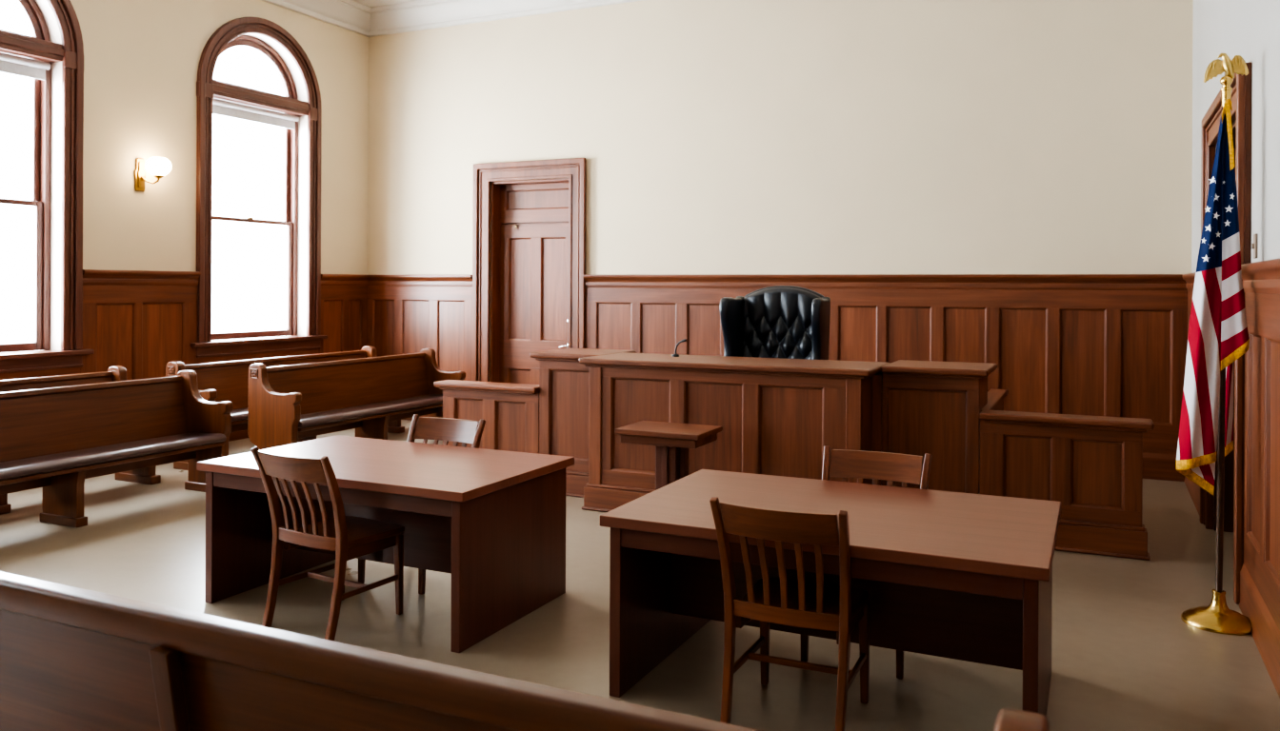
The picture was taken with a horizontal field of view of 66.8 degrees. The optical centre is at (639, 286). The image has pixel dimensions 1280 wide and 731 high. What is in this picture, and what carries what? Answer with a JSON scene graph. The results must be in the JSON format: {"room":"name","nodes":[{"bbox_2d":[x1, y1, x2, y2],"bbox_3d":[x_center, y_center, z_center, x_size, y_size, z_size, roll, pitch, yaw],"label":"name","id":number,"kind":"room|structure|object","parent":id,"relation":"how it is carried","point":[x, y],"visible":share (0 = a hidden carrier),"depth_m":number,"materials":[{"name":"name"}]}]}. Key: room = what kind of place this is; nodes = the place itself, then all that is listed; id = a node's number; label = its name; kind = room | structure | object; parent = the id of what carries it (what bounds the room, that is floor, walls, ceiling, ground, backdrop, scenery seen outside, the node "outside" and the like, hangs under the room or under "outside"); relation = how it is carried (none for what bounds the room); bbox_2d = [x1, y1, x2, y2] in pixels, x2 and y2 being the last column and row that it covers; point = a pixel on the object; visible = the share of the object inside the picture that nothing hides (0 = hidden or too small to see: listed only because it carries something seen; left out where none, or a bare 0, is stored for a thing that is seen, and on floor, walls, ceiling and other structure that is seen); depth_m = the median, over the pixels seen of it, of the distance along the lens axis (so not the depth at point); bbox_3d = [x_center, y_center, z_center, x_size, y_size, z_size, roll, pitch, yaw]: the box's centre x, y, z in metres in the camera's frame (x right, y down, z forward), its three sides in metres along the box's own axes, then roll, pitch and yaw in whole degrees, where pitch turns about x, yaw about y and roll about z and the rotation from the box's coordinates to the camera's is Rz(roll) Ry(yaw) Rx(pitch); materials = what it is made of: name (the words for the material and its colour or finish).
{"room":"courtroom","nodes":[
{"label":"courtroom","id":0,"kind":"room"},
{"bbox_2d":[34,0,368,350],"bbox_3d":[-6.557,-0.938,6.663,0.300,5.250,14.040,0,0,25],"label":"wall","id":1,"kind":"structure","parent":0,"point":[142,57],"depth_m":9.95,"materials":[{"name":"beige paint"}]},
{"bbox_2d":[0,366,80,380],"bbox_3d":[-5.621,1.212,8.284,0.034,0.960,1.770,0,0,25],"label":"trim","id":2,"kind":"structure","parent":1,"relation":"attached to","point":[69,370],"depth_m":8.73,"materials":[{"name":"brown wood"}]},
{"bbox_2d":[0,0,93,373],"bbox_3d":[-5.698,-1.146,8.326,0.370,3.795,1.940,0,0,25],"label":"window","id":3,"kind":"structure","parent":1,"relation":"in","point":[32,56],"depth_m":8.94,"materials":[{"name":"brown wood"}]},
{"bbox_2d":[0,52,50,79],"bbox_3d":[-5.726,-1.976,8.341,0.069,0.164,1.320,0,0,25],"label":"roller blind","id":4,"kind":"object","parent":3,"relation":"attached to","point":[11,63],"depth_m":8.75,"materials":[{"name":"fabric"}]},
{"bbox_2d":[80,269,200,380],"bbox_3d":[-4.942,0.770,9.660,0.082,1.850,1.295,0,0,25],"label":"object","id":5,"kind":"structure","parent":1,"relation":"attached to","point":[140,322],"depth_m":9.62,"materials":[{"name":"brown wood"}]},
{"bbox_2d":[134,157,171,191],"bbox_3d":[-4.818,-1.112,9.656,0.285,0.335,0.262,0,0,25],"label":"wall sconce","id":6,"kind":"object","parent":1,"relation":"attached to","point":[158,167],"visible":1,"depth_m":9.61,"materials":[{"name":"gold metal"}]},
{"bbox_2d":[228,430,248,441],"bbox_3d":[-4.302,1.581,11.050,0.052,0.235,1.770,0,0,25],"label":"baseboard","id":7,"kind":"structure","parent":1,"relation":"attached to","point":[238,435],"depth_m":10.73,"materials":[{"name":"brown wood"}]},
{"bbox_2d":[197,348,319,363],"bbox_3d":[-4.311,1.218,11.055,0.034,0.960,1.770,0,0,25],"label":"trim","id":8,"kind":"structure","parent":1,"relation":"attached to","point":[204,360],"depth_m":10.97,"materials":[{"name":"brown wood"}]},
{"bbox_2d":[190,16,327,358],"bbox_3d":[-4.388,-1.139,11.097,0.370,3.795,1.940,0,0,25],"label":"window","id":9,"kind":"structure","parent":1,"relation":"in","point":[214,96],"depth_m":11.21,"materials":[{"name":"brown wood"}]},
{"bbox_2d":[212,98,299,129],"bbox_3d":[-4.416,-1.969,11.112,0.069,0.164,1.320,0,0,25],"label":"roller blind","id":10,"kind":"object","parent":9,"relation":"attached to","point":[224,107],"depth_m":11.12,"materials":[{"name":"fabric"}]},
{"bbox_2d":[261,0,370,37],"bbox_3d":[-6.307,-3.412,6.551,0.225,0.300,13.440,0,0,25],"label":"trim","id":11,"kind":"structure","parent":1,"relation":"attached to","point":[350,15],"depth_m":11.98,"materials":[{"name":"paint"}]},
{"bbox_2d":[319,274,368,353],"bbox_3d":[-3.716,0.776,12.254,0.082,1.850,0.895,0,0,25],"label":"trim","id":12,"kind":"structure","parent":1,"relation":"attached to","point":[344,297],"depth_m":12.23,"materials":[{"name":"brown wood"}]},
{"bbox_2d":[352,0,419,7],"bbox_3d":[-2.170,-3.641,4.596,9.975,0.200,14.040,0,0,25],"label":"ceiling","id":13,"kind":"structure","parent":0,"point":[369,3],"depth_m":12.14,"materials":[{"name":"paint"}]},
{"bbox_2d":[0,420,1279,730],"bbox_3d":[-2.197,1.809,4.596,9.975,0.200,14.040,0,0,25],"label":"floor","id":14,"kind":"structure","parent":0,"point":[1125,658],"depth_m":4.82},
{"bbox_2d":[0,365,160,515],"bbox_3d":[-4.944,1.198,7.334,0.593,0.995,2.584,0,0,25],"label":"pew","id":15,"kind":"object","parent":14,"relation":"on","point":[115,373],"visible":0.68,"depth_m":8.27,"materials":[{"name":"brown wood"}]},
{"bbox_2d":[0,369,233,528],"bbox_3d":[-4.157,1.202,6.962,0.593,0.995,2.584,0,0,25],"label":"pew","id":16,"kind":"object","parent":14,"relation":"on","point":[53,440],"visible":0.95,"depth_m":7.32,"materials":[{"name":"brown wood"}]},
{"bbox_2d":[0,433,226,480],"bbox_3d":[-4.092,1.233,6.931,0.448,0.061,2.420,0,0,25],"label":"seat cushion","id":17,"kind":"object","parent":16,"relation":"on","point":[39,463],"depth_m":7.12,"materials":[{"name":"brown leather"}]},
{"bbox_2d":[165,345,404,470],"bbox_3d":[-3.589,1.205,10.200,0.593,0.995,2.765,0,0,25],"label":"pew","id":18,"kind":"object","parent":14,"relation":"on","point":[217,382],"visible":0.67,"depth_m":9.67,"materials":[{"name":"brown wood"}]},
{"bbox_2d":[230,407,248,421],"bbox_3d":[-3.524,1.236,10.169,0.448,0.061,2.589,0,0,25],"label":"seat cushion","id":19,"kind":"object","parent":18,"relation":"on","point":[238,414],"depth_m":9.21,"materials":[{"name":"brown leather"}]},
{"bbox_2d":[250,446,404,641],"bbox_3d":[-1.572,1.259,4.948,0.529,0.913,0.626,0,0,30],"label":"chair","id":20,"kind":"object","parent":14,"relation":"on","point":[351,537],"visible":0.98,"depth_m":4.83,"materials":[{"name":"brown wood"}]},
{"bbox_2d":[247,348,465,450],"bbox_3d":[-2.769,1.209,9.900,0.593,0.995,2.584,0,0,25],"label":"pew","id":21,"kind":"object","parent":14,"relation":"on","point":[291,403],"visible":0.86,"depth_m":9.69,"materials":[{"name":"brown wood"}]},
{"bbox_2d":[298,394,442,427],"bbox_3d":[-2.703,1.240,9.869,0.448,0.061,2.420,0,0,25],"label":"seat cushion","id":22,"kind":"object","parent":21,"relation":"on","point":[367,409],"depth_m":9.71,"materials":[{"name":"brown leather"}]},
{"bbox_2d":[197,435,574,653],"bbox_3d":[-1.379,1.333,5.339,1.735,0.760,1.060,0,0,25],"label":"table","id":23,"kind":"object","parent":14,"relation":"on","point":[491,520],"visible":0.87,"depth_m":5.16,"materials":[{"name":"brown wood"}]},
{"bbox_2d":[358,414,485,595],"bbox_3d":[-1.293,1.261,5.736,0.529,0.913,0.626,0,0,25],"label":"chair","id":24,"kind":"object","parent":14,"relation":"on","point":[425,429],"visible":0.26,"depth_m":5.95,"materials":[{"name":"brown wood"}]},
{"bbox_2d":[434,380,539,454],"bbox_3d":[-1.294,1.276,8.362,1.035,0.875,0.220,0,0,25],"label":"wall","id":25,"kind":"structure","parent":14,"relation":"on","point":[510,411],"depth_m":8.28,"materials":[{"name":"brown wood"}]},
{"bbox_2d":[0,571,1049,730],"bbox_3d":[-0.999,1.192,2.508,3.824,1.045,0.599,0,0,25],"label":"pew","id":26,"kind":"object","parent":14,"relation":"on","point":[72,659],"visible":1,"depth_m":2.20,"materials":[{"name":"brown wood"}]},
{"bbox_2d":[529,348,635,498],"bbox_3d":[-0.479,1.135,8.226,0.662,1.165,0.670,0,0,25],"label":"bench wing","id":27,"kind":"object","parent":14,"relation":"on","point":[564,383],"visible":0.36,"depth_m":8.00,"materials":[{"name":"brown wood"}]},
{"bbox_2d":[614,420,722,490],"bbox_3d":[0.194,1.336,6.531,0.600,0.770,0.450,0,0,25],"label":"pedestal stand","id":28,"kind":"object","parent":14,"relation":"on","point":[672,442],"visible":0.55,"depth_m":6.46,"materials":[{"name":"brown wood"}]},
{"bbox_2d":[579,352,889,512],"bbox_3d":[0.687,1.141,7.316,2.220,1.165,0.750,0,0,25],"label":"bench","id":29,"kind":"object","parent":14,"relation":"on","point":[777,416],"visible":0.65,"depth_m":7.01,"materials":[{"name":"brown wood"}]},
{"bbox_2d":[672,339,686,357],"bbox_3d":[0.313,0.486,7.647,0.129,0.141,0.059,0,0,25],"label":"microphone","id":30,"kind":"object","parent":29,"relation":"on","point":[684,340],"visible":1,"depth_m":7.64,"materials":[{"name":"black metal"}]},
{"bbox_2d":[709,497,869,730],"bbox_3d":[0.624,1.270,3.871,0.529,0.913,0.626,0,0,25],"label":"chair","id":31,"kind":"object","parent":14,"relation":"on","point":[800,603],"visible":0.99,"depth_m":3.72,"materials":[{"name":"brown wood"}]},
{"bbox_2d":[600,469,1060,717],"bbox_3d":[0.860,1.344,4.214,1.735,0.760,1.160,0,0,25],"label":"table","id":32,"kind":"object","parent":14,"relation":"on","point":[968,577],"visible":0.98,"depth_m":4.05,"materials":[{"name":"brown wood"}]},
{"bbox_2d":[800,446,931,679],"bbox_3d":[1.064,1.272,4.605,0.529,0.913,0.626,0,0,25],"label":"chair","id":33,"kind":"object","parent":14,"relation":"on","point":[904,469],"visible":0.3,"depth_m":4.82,"materials":[{"name":"brown wood"}]},
{"bbox_2d":[880,360,997,494],"bbox_3d":[2.154,1.148,6.982,0.712,1.165,0.670,0,0,25],"label":"bench wing","id":34,"kind":"object","parent":14,"relation":"on","point":[932,408],"visible":0.57,"depth_m":6.74,"materials":[{"name":"brown wood"}]},
{"bbox_2d":[979,388,1154,560],"bbox_3d":[3.082,1.298,7.124,1.135,0.875,1.720,0,0,25],"label":"wall","id":35,"kind":"structure","parent":14,"relation":"on","point":[1092,466],"depth_m":6.35,"materials":[{"name":"brown wood"}]},
{"bbox_2d":[1180,52,1252,635],"bbox_3d":[2.980,0.268,4.990,0.340,2.934,0.340,0,0,25],"label":"flag stand","id":36,"kind":"object","parent":14,"relation":"on","point":[1217,617],"visible":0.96,"depth_m":4.97,"materials":[{"name":"gold metal"}]},
{"bbox_2d":[1176,99,1249,495],"bbox_3d":[2.936,0.069,4.985,0.320,2.031,0.147,0,0,25],"label":"flag","id":37,"kind":"object","parent":36,"relation":"hanging from","point":[1218,334],"visible":1,"depth_m":4.96,"materials":[{"name":"fabric"}]},
{"bbox_3d":[1.296,1.527,8.608,3.200,0.400,1.520,0,0,25],"label":"platform","id":38,"kind":"object","parent":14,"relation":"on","visible":0},
{"bbox_2d":[720,285,830,359],"bbox_3d":[1.125,0.661,8.237,0.878,1.330,0.738,0,0,25],"label":"wingback chair","id":39,"kind":"object","parent":38,"relation":"on","point":[784,322],"visible":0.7,"depth_m":8.38,"materials":[{"name":"black leather"}]},
{"bbox_2d":[367,0,1193,371],"bbox_3d":[0.752,-0.901,10.807,9.375,5.250,0.300,0,0,25],"label":"wall","id":40,"kind":"structure","parent":0,"point":[713,136],"depth_m":10.16,"materials":[{"name":"beige paint"}]},
{"bbox_2d":[402,415,429,420],"bbox_3d":[-2.816,1.588,12.293,1.675,0.235,0.052,0,0,25],"label":"baseboard","id":41,"kind":"structure","parent":40,"relation":"attached to","point":[408,419],"depth_m":12.30,"materials":[{"name":"brown wood"}]},
{"bbox_2d":[367,275,472,380],"bbox_3d":[-2.817,0.781,12.283,1.675,1.850,0.082,0,0,25],"label":"trim","id":42,"kind":"structure","parent":40,"relation":"attached to","point":[408,314],"depth_m":12.27,"materials":[{"name":"brown wood"}]},
{"bbox_2d":[367,0,643,37],"bbox_3d":[0.652,-3.377,10.570,9.375,0.300,0.225,0,0,25],"label":"trim","id":43,"kind":"structure","parent":40,"relation":"attached to","point":[421,14],"depth_m":11.94,"materials":[{"name":"paint"}]},
{"bbox_2d":[472,157,586,384],"bbox_3d":[-1.281,0.111,11.705,1.560,3.205,0.330,0,0,25],"label":"door","id":44,"kind":"structure","parent":40,"relation":"in","point":[529,233],"depth_m":11.82,"materials":[{"name":"brown wood"}]},
{"bbox_2d":[583,274,1187,455],"bbox_3d":[2.131,0.806,9.945,6.130,1.850,0.082,0,0,25],"label":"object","id":45,"kind":"structure","parent":40,"relation":"attached to","point":[1090,345],"depth_m":9.33,"materials":[{"name":"brown wood"}]},
{"bbox_2d":[1142,452,1184,481],"bbox_3d":[2.131,1.613,9.954,6.130,0.235,0.052,0,0,25],"label":"baseboard","id":46,"kind":"structure","parent":40,"relation":"attached to","point":[1155,466],"depth_m":8.73,"materials":[{"name":"brown wood"}]},
{"bbox_2d":[1191,0,1279,273],"bbox_3d":[2.190,-0.894,2.529,0.300,5.250,14.040,0,0,25],"label":"wall","id":47,"kind":"structure","parent":0,"point":[1250,30],"depth_m":5.17,"materials":[{"name":"grey paint"}]},
{"bbox_2d":[1181,272,1195,337],"bbox_3d":[4.522,0.818,7.918,0.082,1.850,1.695,0,0,25],"label":"trim","id":48,"kind":"structure","parent":47,"relation":"attached to","point":[1190,278],"depth_m":8.39,"materials":[{"name":"brown wood"}]},
{"bbox_2d":[1184,476,1199,514],"bbox_3d":[4.528,1.625,7.913,0.052,0.235,1.695,0,0,25],"label":"baseboard","id":49,"kind":"structure","parent":47,"relation":"attached to","point":[1193,490],"depth_m":7.82,"materials":[{"name":"brown wood"}]},
{"bbox_2d":[1199,60,1251,604],"bbox_3d":[3.849,0.254,6.155,0.350,2.970,2.070,0,0,25],"label":"door","id":50,"kind":"structure","parent":47,"relation":"in","point":[1241,85],"depth_m":5.29,"materials":[{"name":"brown wood"}]},
{"bbox_2d":[1251,233,1258,259],"bbox_3d":[3.220,-0.209,5.093,0.022,0.130,0.070,0,0,25],"label":"light switch","id":51,"kind":"object","parent":47,"relation":"attached to","point":[1255,236],"visible":1,"depth_m":5.07,"materials":[{"name":"plastic"}]},
{"bbox_2d":[1239,563,1279,699],"bbox_3d":[1.212,1.609,0.897,0.052,0.235,9.665,0,0,25],"label":"baseboard","id":52,"kind":"structure","parent":47,"relation":"attached to","point":[1266,634],"depth_m":4.58,"materials":[{"name":"brown wood"}]},
{"bbox_2d":[1240,258,1279,631],"bbox_3d":[1.206,0.801,0.902,0.082,1.850,9.665,0,0,25],"label":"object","id":53,"kind":"structure","parent":47,"relation":"attached to","point":[1261,280],"depth_m":4.64,"materials":[{"name":"brown wood"}]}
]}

